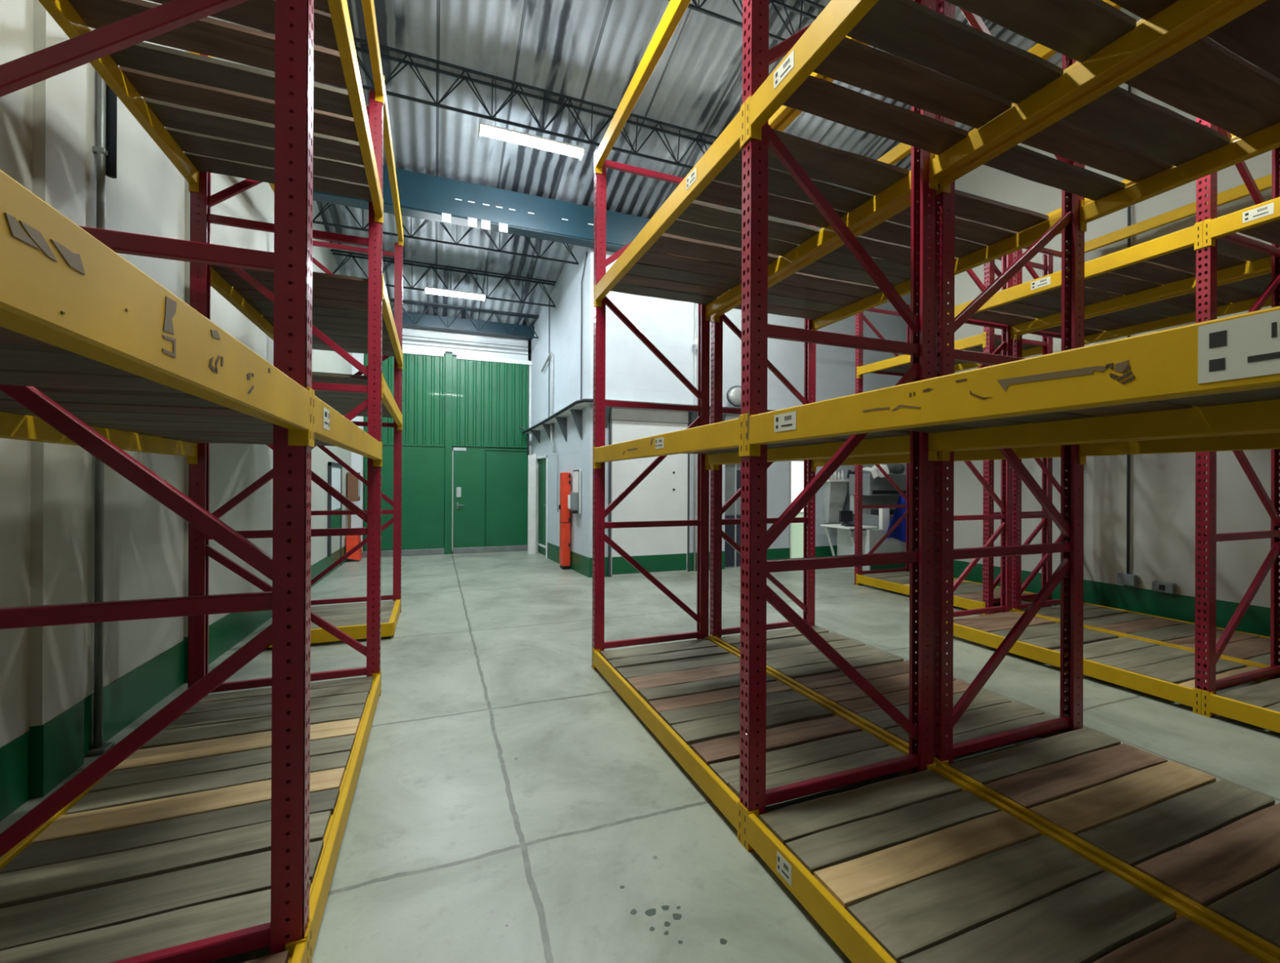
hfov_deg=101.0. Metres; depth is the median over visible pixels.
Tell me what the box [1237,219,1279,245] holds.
plank
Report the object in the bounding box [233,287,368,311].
plank
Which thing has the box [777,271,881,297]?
plank
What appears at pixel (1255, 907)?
plank
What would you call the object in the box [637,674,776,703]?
plank
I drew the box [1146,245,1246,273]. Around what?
plank
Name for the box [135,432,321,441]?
plank
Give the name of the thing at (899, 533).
tarp
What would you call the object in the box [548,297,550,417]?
cable
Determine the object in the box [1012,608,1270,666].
crossbeam
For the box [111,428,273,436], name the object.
plank
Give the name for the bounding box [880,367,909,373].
plank
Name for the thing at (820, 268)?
plank
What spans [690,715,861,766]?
plank
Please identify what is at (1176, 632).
plank
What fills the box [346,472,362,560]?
stand
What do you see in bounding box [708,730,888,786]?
plank
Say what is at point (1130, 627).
plank
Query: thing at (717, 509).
frame
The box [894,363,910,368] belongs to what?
plank
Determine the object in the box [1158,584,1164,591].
outlet
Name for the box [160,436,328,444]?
plank
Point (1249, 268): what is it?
crossbeam
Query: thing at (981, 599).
plank
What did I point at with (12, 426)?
crossbeam
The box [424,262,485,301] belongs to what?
strip light
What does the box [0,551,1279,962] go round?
floor
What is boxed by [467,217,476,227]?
paper tag
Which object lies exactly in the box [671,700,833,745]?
plank
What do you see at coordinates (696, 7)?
roof truss
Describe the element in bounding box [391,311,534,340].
roof beam
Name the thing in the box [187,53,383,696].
frame
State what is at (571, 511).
drip tray
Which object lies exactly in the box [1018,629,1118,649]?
plank
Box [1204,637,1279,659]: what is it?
plank
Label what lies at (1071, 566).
frame
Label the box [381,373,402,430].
crossbeam
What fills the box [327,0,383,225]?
crossbeam
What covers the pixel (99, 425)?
plank
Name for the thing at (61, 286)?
crossbeam
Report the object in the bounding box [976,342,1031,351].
plank
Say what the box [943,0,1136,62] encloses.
plank
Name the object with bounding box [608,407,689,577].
door
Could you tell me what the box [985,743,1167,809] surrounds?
plank
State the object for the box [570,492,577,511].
dispenser
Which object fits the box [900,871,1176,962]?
plank
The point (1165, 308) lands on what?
plank
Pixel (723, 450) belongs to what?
plank
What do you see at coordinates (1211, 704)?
crossbeam
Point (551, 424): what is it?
drain pipe
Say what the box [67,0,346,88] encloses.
plank
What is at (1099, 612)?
plank
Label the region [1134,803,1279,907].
plank
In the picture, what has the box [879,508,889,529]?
bin
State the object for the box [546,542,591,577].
baseboard
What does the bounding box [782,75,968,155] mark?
plank
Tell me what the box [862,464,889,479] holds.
sheaf
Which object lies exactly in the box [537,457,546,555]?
door
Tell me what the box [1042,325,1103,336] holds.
plank
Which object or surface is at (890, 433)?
plank
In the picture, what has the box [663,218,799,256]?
plank
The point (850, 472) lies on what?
headset
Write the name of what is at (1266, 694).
plank
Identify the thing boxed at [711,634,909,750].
crossbeam
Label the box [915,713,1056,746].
plank
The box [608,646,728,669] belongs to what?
plank
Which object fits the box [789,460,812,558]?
door
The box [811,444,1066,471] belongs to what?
crossbeam
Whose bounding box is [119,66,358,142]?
plank
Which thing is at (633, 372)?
wall
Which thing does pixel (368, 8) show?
crossbeam
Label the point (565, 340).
wall
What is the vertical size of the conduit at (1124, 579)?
6.200 m
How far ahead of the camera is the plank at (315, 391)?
4.32 m
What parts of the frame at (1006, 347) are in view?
post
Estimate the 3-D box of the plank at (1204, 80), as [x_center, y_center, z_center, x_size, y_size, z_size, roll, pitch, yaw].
[2.237,-1.540,2.062,1.020,0.032,0.218,0,0,-21]
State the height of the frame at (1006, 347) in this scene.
4.270 m
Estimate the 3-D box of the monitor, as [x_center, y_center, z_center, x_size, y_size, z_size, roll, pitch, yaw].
[3.712,0.652,9.528,0.280,0.250,0.060,0,0,-21]
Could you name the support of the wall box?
attached to the wall at (565, 340)
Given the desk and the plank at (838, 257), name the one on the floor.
the desk
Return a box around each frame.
[0,0,313,962]
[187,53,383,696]
[311,240,403,612]
[591,149,710,670]
[709,204,816,638]
[739,0,936,852]
[853,304,910,585]
[933,0,1084,764]
[946,252,1013,617]
[982,253,1053,614]
[1012,244,1079,610]
[1195,117,1279,717]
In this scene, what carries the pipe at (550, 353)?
attached to the wall at (565, 340)
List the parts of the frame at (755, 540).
post, post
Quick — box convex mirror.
[726,386,741,407]
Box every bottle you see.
[833,471,836,479]
[836,471,840,479]
[840,469,844,479]
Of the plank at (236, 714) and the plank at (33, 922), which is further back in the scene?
the plank at (236, 714)
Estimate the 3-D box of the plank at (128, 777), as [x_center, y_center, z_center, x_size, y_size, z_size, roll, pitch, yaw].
[-1.958,1.361,2.558,1.008,0.032,0.168,0,0,-21]
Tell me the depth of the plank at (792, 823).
2.22 m
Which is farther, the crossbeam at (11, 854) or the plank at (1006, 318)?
the plank at (1006, 318)
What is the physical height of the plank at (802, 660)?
0.032 m
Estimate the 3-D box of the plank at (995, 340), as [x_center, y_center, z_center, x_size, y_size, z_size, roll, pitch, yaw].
[4.384,-1.661,6.261,1.025,0.032,0.141,0,0,-21]
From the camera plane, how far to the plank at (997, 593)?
6.39 m
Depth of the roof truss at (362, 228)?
8.01 m
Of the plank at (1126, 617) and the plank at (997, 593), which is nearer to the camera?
the plank at (1126, 617)
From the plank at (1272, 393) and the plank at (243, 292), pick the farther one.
the plank at (243, 292)
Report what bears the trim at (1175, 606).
attached to the wall at (1239, 508)
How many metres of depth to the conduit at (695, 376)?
8.90 m
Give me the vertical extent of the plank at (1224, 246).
0.032 m
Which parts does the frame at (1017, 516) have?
post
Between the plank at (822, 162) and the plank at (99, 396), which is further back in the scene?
the plank at (822, 162)
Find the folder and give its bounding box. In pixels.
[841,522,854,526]
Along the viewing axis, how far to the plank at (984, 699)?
3.18 m
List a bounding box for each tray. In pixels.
[569,510,577,513]
[871,509,894,515]
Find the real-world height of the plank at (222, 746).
0.032 m
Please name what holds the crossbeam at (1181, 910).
attached to the frame
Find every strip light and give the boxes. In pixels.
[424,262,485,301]
[478,80,585,160]
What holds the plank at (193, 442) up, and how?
on the crossbeam at (329, 426)
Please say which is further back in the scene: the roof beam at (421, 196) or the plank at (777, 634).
the roof beam at (421, 196)
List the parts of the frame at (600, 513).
post, post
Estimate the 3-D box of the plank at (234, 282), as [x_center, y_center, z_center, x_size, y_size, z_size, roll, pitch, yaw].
[-2.485,-1.438,3.947,1.008,0.033,0.246,0,0,-21]
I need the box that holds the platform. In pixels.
[266,599,400,648]
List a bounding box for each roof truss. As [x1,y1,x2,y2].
[265,31,718,168]
[312,203,578,264]
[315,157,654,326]
[330,248,556,307]
[388,297,538,338]
[667,0,904,59]
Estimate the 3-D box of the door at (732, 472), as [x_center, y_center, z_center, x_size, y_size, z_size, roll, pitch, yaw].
[1.628,0.518,9.354,0.430,2.000,0.090,0,0,-21]
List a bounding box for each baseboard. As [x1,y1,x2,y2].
[0,545,348,822]
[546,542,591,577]
[589,545,836,577]
[870,563,908,570]
[946,560,1279,639]
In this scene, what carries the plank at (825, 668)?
on the crossbeam at (1057, 732)
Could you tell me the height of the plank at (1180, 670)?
0.033 m
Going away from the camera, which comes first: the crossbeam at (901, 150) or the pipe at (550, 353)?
the crossbeam at (901, 150)
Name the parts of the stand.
glass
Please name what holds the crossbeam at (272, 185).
attached to the frame at (397, 254)
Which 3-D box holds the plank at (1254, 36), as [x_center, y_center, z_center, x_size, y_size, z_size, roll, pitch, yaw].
[2.327,-1.540,1.833,1.018,0.032,0.248,0,0,-21]
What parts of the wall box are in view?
frame, panel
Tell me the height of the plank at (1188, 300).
0.033 m
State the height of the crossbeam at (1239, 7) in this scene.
0.175 m
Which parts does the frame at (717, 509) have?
post, post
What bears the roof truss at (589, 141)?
attached to the ceiling
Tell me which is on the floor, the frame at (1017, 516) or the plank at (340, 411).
the frame at (1017, 516)
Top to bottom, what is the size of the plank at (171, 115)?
0.032 m
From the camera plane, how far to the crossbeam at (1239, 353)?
1.07 m
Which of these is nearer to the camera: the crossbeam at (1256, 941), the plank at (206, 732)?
the crossbeam at (1256, 941)
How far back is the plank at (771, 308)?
4.76 m
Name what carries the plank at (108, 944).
on the crossbeam at (11, 854)
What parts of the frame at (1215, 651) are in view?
post, post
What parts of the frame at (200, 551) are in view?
post, post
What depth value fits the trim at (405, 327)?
11.07 m
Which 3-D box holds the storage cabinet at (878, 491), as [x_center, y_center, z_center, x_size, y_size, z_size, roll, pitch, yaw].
[5.018,0.353,9.843,2.300,0.960,0.600,0,0,-21]
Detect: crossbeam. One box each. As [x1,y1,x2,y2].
[0,169,311,446]
[0,411,197,464]
[0,768,113,870]
[38,0,199,192]
[208,55,274,192]
[210,266,273,340]
[285,927,309,962]
[306,671,381,962]
[310,389,382,466]
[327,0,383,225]
[361,0,384,106]
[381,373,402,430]
[382,75,403,246]
[382,274,403,368]
[592,648,743,845]
[593,101,746,307]
[593,413,744,468]
[594,0,691,174]
[704,635,909,776]
[705,169,918,321]
[705,435,917,470]
[711,195,917,322]
[711,453,910,470]
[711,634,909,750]
[742,806,897,962]
[744,306,1279,456]
[745,0,879,142]
[768,35,857,128]
[773,40,868,131]
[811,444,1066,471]
[812,211,1066,330]
[855,573,985,615]
[856,331,986,378]
[877,43,1057,164]
[927,761,1279,962]
[928,0,1237,191]
[928,399,1279,460]
[933,757,1279,960]
[934,431,1279,461]
[935,0,1266,195]
[946,622,1201,715]
[947,221,1202,318]
[953,577,1033,602]
[954,346,1042,372]
[1009,609,1279,683]
[1010,256,1279,338]
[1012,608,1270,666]
[1013,269,1271,340]
[1037,730,1059,738]
[1045,133,1235,216]
[1078,432,1279,464]
[1080,122,1279,231]
[1083,602,1279,640]
[1084,173,1271,253]
[1084,294,1279,345]
[1102,0,1121,9]
[1201,689,1279,733]
[1202,196,1279,247]
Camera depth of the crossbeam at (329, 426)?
2.08 m
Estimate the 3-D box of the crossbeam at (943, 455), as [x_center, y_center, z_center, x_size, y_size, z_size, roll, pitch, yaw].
[1.868,-0.187,1.540,0.053,0.175,2.244,0,0,-21]
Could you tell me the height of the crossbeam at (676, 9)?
0.175 m
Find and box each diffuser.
[426,288,484,300]
[480,124,582,158]
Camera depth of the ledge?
8.87 m
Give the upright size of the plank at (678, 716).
0.033 m
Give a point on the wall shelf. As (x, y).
(834, 491)
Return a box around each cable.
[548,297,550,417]
[580,251,587,399]
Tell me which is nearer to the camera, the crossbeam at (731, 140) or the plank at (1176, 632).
the crossbeam at (731, 140)
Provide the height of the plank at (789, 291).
0.032 m
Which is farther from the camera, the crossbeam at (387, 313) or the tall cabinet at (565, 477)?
the tall cabinet at (565, 477)
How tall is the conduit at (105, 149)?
6.600 m
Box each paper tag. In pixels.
[441,212,451,223]
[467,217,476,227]
[481,219,490,230]
[498,222,507,233]
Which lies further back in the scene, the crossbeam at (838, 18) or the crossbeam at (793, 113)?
the crossbeam at (793, 113)
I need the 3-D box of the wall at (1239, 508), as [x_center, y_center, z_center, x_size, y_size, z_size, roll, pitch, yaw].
[6.330,-2.794,3.619,0.200,8.650,9.350,0,0,-21]
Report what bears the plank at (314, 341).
on the crossbeam at (387, 313)
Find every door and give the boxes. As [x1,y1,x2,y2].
[362,351,528,557]
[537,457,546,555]
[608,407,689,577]
[724,463,741,567]
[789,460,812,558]
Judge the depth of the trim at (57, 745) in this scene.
2.58 m
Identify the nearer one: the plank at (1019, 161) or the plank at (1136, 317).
the plank at (1019, 161)
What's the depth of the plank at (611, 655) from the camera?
4.28 m
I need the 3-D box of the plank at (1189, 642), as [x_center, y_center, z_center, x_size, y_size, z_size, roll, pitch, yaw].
[5.007,1.392,4.625,1.020,0.032,0.226,0,0,-21]
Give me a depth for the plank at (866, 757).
2.51 m
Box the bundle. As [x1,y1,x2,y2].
[884,463,904,474]
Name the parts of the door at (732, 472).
panel, panel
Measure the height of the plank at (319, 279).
0.033 m
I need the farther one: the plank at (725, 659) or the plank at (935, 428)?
the plank at (725, 659)
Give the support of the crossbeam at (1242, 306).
attached to the frame at (1017, 516)
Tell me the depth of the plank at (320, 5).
2.15 m
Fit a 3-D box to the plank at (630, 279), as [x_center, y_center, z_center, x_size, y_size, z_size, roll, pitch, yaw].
[0.240,-1.546,4.134,0.954,0.032,0.178,0,0,-21]
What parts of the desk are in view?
leg, leg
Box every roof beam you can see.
[312,165,779,256]
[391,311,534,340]
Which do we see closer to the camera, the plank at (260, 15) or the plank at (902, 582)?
the plank at (260, 15)
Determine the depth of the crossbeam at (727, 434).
2.73 m
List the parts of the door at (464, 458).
panel, ribbed panel, rail, post, cross rail, wicket frame, wicket door, ribbed panel, panel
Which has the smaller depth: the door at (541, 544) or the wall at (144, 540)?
the wall at (144, 540)
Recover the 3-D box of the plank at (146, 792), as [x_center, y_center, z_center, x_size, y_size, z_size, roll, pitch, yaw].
[-1.895,1.361,2.398,1.005,0.032,0.154,0,0,-21]
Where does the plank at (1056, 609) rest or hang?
on the crossbeam at (1016, 610)
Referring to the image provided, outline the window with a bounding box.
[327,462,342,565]
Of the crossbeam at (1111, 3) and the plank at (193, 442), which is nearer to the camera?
the crossbeam at (1111, 3)
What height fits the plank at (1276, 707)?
0.032 m
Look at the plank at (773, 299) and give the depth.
4.54 m
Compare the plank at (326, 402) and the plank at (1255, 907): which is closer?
the plank at (1255, 907)
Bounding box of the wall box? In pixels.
[568,469,581,514]
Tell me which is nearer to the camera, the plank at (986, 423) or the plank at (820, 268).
the plank at (986, 423)
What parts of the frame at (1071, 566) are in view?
post, post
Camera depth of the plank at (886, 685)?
3.48 m
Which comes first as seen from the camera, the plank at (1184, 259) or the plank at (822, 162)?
the plank at (822, 162)
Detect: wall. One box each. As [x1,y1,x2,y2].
[0,0,351,747]
[351,327,531,551]
[530,244,590,557]
[589,248,917,557]
[946,7,1279,608]
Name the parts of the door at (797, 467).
pane, pane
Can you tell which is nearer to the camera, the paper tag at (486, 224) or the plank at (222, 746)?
the plank at (222, 746)
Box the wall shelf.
[822,480,848,523]
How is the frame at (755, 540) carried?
on the floor
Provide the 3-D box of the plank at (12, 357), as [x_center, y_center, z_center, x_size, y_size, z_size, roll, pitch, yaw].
[-1.341,-0.251,0.995,1.007,0.032,0.230,0,0,-21]
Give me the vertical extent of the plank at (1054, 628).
0.032 m
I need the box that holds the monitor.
[839,511,853,523]
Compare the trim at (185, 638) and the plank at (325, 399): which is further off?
the plank at (325, 399)
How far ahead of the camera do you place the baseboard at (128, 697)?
3.29 m
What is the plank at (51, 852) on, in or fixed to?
on the crossbeam at (11, 854)
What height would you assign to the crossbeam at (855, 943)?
0.175 m
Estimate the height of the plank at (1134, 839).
0.032 m
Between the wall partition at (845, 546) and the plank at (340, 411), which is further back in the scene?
the wall partition at (845, 546)
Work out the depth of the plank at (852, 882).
1.91 m
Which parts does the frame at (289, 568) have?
post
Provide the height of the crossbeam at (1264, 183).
0.175 m
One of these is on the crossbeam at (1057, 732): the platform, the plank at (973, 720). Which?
the plank at (973, 720)
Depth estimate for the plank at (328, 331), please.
5.08 m
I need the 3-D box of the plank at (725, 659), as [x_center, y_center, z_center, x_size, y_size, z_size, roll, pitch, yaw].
[0.308,1.372,3.917,0.960,0.032,0.202,0,0,-21]
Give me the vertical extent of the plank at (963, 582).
0.033 m
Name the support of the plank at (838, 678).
on the crossbeam at (1057, 732)
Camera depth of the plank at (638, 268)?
3.94 m
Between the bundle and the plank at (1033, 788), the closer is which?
the plank at (1033, 788)
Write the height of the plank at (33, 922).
0.032 m
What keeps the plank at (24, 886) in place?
on the crossbeam at (11, 854)
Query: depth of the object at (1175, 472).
5.39 m
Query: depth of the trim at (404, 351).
11.06 m
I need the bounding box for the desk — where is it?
[820,524,877,570]
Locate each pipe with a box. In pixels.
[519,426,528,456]
[541,351,554,439]
[550,423,555,453]
[556,454,558,511]
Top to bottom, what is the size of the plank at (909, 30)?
0.033 m
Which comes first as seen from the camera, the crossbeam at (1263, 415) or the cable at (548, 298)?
the crossbeam at (1263, 415)
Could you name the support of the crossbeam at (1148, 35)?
attached to the frame at (755, 540)
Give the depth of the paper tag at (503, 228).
7.51 m
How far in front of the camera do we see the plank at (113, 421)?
2.19 m
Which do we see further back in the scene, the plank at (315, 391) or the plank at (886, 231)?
the plank at (315, 391)
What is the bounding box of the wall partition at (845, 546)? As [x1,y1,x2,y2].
[836,528,916,570]
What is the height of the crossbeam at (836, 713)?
0.175 m
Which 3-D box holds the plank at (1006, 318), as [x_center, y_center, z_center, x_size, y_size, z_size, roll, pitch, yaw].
[3.519,-1.666,5.307,1.005,0.032,0.237,0,0,-21]
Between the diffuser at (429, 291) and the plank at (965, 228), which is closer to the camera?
the plank at (965, 228)
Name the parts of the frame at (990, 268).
post, post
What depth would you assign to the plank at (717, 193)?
2.92 m
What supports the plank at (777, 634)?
on the crossbeam at (906, 745)
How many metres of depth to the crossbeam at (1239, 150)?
2.53 m
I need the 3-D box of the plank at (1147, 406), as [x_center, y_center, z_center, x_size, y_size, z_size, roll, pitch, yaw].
[1.227,-0.247,1.582,0.957,0.033,0.254,0,0,-21]
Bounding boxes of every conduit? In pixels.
[86,72,117,756]
[693,302,696,571]
[1116,84,1137,586]
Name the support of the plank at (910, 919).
on the crossbeam at (855, 943)
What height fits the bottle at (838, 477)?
0.160 m
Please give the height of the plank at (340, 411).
0.032 m
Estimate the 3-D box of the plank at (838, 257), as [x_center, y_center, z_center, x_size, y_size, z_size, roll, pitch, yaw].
[1.598,-1.541,3.709,1.019,0.032,0.182,0,0,-21]
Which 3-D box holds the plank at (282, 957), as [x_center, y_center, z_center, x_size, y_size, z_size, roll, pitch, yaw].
[-1.448,1.361,1.250,1.009,0.032,0.193,0,0,-21]
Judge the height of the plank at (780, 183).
0.032 m
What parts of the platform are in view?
rail, rail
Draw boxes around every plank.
[0,326,58,347]
[0,343,138,376]
[0,368,189,394]
[0,386,227,408]
[0,399,250,416]
[0,407,271,423]
[0,788,339,874]
[0,810,330,908]
[0,840,323,951]
[0,880,311,962]
[31,415,273,429]
[31,767,345,844]
[65,751,350,814]
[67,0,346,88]
[84,422,273,433]
[88,734,355,793]
[93,29,353,118]
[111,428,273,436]
[112,718,359,771]
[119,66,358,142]
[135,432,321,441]
[138,704,364,749]
[142,97,364,165]
[147,0,338,50]
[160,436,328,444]
[162,692,368,730]
[164,126,368,185]
[182,440,335,446]
[182,683,371,715]
[184,151,372,201]
[196,676,373,703]
[210,264,368,293]
[218,274,368,302]
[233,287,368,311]
[240,950,288,962]
[243,297,384,321]
[253,307,386,328]
[262,315,388,334]
[270,323,390,340]
[311,333,391,346]
[311,338,393,351]
[311,344,395,356]
[311,371,368,382]
[311,377,368,386]
[313,0,330,13]
[314,390,367,395]
[314,392,367,399]
[316,396,382,404]
[322,400,385,407]
[328,404,387,410]
[333,408,389,413]
[336,410,391,415]
[339,413,392,417]
[600,638,717,662]
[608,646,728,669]
[610,282,717,305]
[615,653,740,680]
[618,273,728,297]
[626,262,742,289]
[626,662,740,692]
[636,249,742,279]
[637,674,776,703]
[648,233,778,266]
[648,680,793,714]
[658,689,809,727]
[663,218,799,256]
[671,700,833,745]
[677,200,819,244]
[684,452,718,454]
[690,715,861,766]
[694,179,848,228]
[699,450,733,453]
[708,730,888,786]
[713,157,874,213]
[714,448,738,452]
[717,626,829,645]
[728,746,906,799]
[731,632,848,650]
[733,128,909,195]
[733,303,828,319]
[758,769,962,845]
[766,639,865,659]
[766,645,884,670]
[767,293,845,313]
[767,444,797,448]
[768,283,864,306]
[772,440,823,445]
[776,653,903,679]
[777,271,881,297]
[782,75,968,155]
[785,790,999,875]
[792,660,909,690]
[795,437,847,443]
[797,260,909,287]
[813,36,1011,128]
[813,672,956,703]
[813,810,1039,910]
[817,249,917,279]
[826,435,887,439]
[835,235,957,264]
[836,680,970,714]
[846,0,1063,104]
[847,835,1103,962]
[856,689,1012,729]
[859,220,987,258]
[862,571,909,578]
[866,430,910,437]
[878,575,909,581]
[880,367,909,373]
[884,701,1044,743]
[886,206,1017,245]
[888,578,954,584]
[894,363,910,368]
[897,425,977,433]
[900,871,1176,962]
[903,579,970,586]
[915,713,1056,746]
[917,189,1048,232]
[941,419,1027,428]
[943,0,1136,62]
[947,728,1120,785]
[953,586,1000,595]
[953,590,1027,599]
[953,611,1022,626]
[954,360,966,364]
[956,582,982,588]
[963,346,1001,355]
[964,617,1056,632]
[969,309,1035,325]
[974,593,1034,603]
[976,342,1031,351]
[982,145,1124,200]
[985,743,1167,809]
[988,302,1061,319]
[989,622,1088,640]
[991,412,1095,423]
[994,339,1039,347]
[1013,293,1093,310]
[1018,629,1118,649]
[1021,120,1173,182]
[1022,604,1102,615]
[1028,760,1216,835]
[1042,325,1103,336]
[1043,285,1123,303]
[1044,607,1128,619]
[1052,637,1158,659]
[1057,400,1192,417]
[1060,86,1231,166]
[1075,779,1275,867]
[1083,613,1155,626]
[1084,271,1161,295]
[1084,316,1137,331]
[1088,644,1195,669]
[1093,915,1263,962]
[1096,617,1186,634]
[1097,308,1168,324]
[1108,0,1177,20]
[1110,260,1195,284]
[1124,35,1279,138]
[1124,654,1246,684]
[1128,623,1222,641]
[1130,301,1195,317]
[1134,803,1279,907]
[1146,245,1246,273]
[1155,386,1279,407]
[1160,293,1231,308]
[1163,630,1259,648]
[1177,666,1261,688]
[1191,284,1261,302]
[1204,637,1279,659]
[1206,0,1279,79]
[1207,868,1279,948]
[1217,238,1271,262]
[1217,677,1279,707]
[1226,274,1279,293]
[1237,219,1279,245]
[1244,651,1279,666]
[1264,702,1279,712]
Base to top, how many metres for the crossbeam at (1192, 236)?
0.175 m
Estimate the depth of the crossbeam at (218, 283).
4.04 m
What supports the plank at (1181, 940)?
on the crossbeam at (855, 943)
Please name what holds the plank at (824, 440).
on the crossbeam at (727, 434)
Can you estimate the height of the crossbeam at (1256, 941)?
0.175 m
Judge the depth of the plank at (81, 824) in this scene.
2.18 m
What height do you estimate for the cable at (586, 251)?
2.376 m
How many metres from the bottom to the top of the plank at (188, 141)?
0.032 m
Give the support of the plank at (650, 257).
on the crossbeam at (900, 191)
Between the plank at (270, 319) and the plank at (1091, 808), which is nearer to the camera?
the plank at (1091, 808)
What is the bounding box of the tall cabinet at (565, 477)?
[558,472,570,569]
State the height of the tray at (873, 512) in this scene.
0.090 m
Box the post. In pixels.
[527,455,536,554]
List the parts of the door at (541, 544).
kick rail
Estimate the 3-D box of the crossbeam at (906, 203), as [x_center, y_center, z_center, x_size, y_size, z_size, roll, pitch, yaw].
[1.062,-1.486,3.624,0.053,0.175,2.224,0,0,-21]
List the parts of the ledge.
ledge plate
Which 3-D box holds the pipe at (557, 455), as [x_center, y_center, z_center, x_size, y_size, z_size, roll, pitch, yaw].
[-1.511,0.032,9.688,0.017,1.053,0.068,0,0,-21]
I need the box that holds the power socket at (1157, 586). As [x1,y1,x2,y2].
[1151,581,1176,594]
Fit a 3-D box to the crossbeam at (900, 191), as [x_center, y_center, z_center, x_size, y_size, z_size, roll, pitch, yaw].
[0.986,-1.486,3.594,0.053,0.175,2.224,0,0,-21]
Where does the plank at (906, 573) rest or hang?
on the crossbeam at (962, 602)
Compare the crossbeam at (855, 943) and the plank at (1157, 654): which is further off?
the plank at (1157, 654)
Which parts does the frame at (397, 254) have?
post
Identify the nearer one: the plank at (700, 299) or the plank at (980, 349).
the plank at (700, 299)
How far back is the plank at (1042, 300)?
4.84 m
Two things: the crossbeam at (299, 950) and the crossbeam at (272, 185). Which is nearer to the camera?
the crossbeam at (299, 950)
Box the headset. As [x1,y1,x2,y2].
[847,470,854,478]
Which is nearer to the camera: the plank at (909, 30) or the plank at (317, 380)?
the plank at (909, 30)
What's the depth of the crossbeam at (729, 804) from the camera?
2.75 m
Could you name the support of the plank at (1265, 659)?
on the crossbeam at (1016, 610)
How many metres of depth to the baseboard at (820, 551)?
9.52 m
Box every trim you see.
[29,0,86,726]
[29,699,84,799]
[183,50,190,637]
[183,636,187,683]
[402,327,531,355]
[402,348,532,365]
[532,453,547,558]
[1154,591,1195,622]
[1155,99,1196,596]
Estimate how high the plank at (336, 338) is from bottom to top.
0.033 m
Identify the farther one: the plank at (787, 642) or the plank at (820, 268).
the plank at (787, 642)
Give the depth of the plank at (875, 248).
3.48 m
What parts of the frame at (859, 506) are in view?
post, post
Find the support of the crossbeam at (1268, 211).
attached to the frame at (1215, 651)
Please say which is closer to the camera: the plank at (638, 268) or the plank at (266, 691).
the plank at (266, 691)
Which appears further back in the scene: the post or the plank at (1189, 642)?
the post
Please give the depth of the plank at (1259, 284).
4.40 m
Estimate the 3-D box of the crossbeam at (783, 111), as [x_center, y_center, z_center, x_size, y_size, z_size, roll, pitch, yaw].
[0.990,-2.556,3.595,0.053,0.175,2.224,0,0,-21]
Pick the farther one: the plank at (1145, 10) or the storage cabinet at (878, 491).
the storage cabinet at (878, 491)
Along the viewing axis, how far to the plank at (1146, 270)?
4.18 m
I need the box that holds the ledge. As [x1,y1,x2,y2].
[522,398,774,444]
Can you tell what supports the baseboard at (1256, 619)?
attached to the wall at (1239, 508)
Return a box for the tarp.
[886,495,908,543]
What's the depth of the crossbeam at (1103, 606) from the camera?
5.35 m
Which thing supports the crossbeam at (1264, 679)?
attached to the frame at (1006, 347)
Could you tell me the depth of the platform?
5.16 m
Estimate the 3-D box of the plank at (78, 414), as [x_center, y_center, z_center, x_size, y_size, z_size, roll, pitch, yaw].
[-1.732,-0.252,1.991,1.008,0.032,0.242,0,0,-21]
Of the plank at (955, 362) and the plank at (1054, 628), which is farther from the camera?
the plank at (955, 362)
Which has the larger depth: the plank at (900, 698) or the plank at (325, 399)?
the plank at (325, 399)
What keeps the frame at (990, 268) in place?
on the floor
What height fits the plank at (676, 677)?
0.032 m
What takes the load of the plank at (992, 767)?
on the crossbeam
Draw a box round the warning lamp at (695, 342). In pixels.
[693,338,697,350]
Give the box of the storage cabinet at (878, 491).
[848,474,916,528]
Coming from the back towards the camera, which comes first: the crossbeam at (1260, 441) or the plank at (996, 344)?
the plank at (996, 344)
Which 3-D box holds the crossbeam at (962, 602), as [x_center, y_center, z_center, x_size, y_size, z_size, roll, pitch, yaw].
[3.559,1.447,6.876,0.053,0.175,1.959,0,0,-21]
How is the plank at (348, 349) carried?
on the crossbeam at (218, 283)
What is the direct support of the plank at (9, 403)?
on the crossbeam at (12, 426)

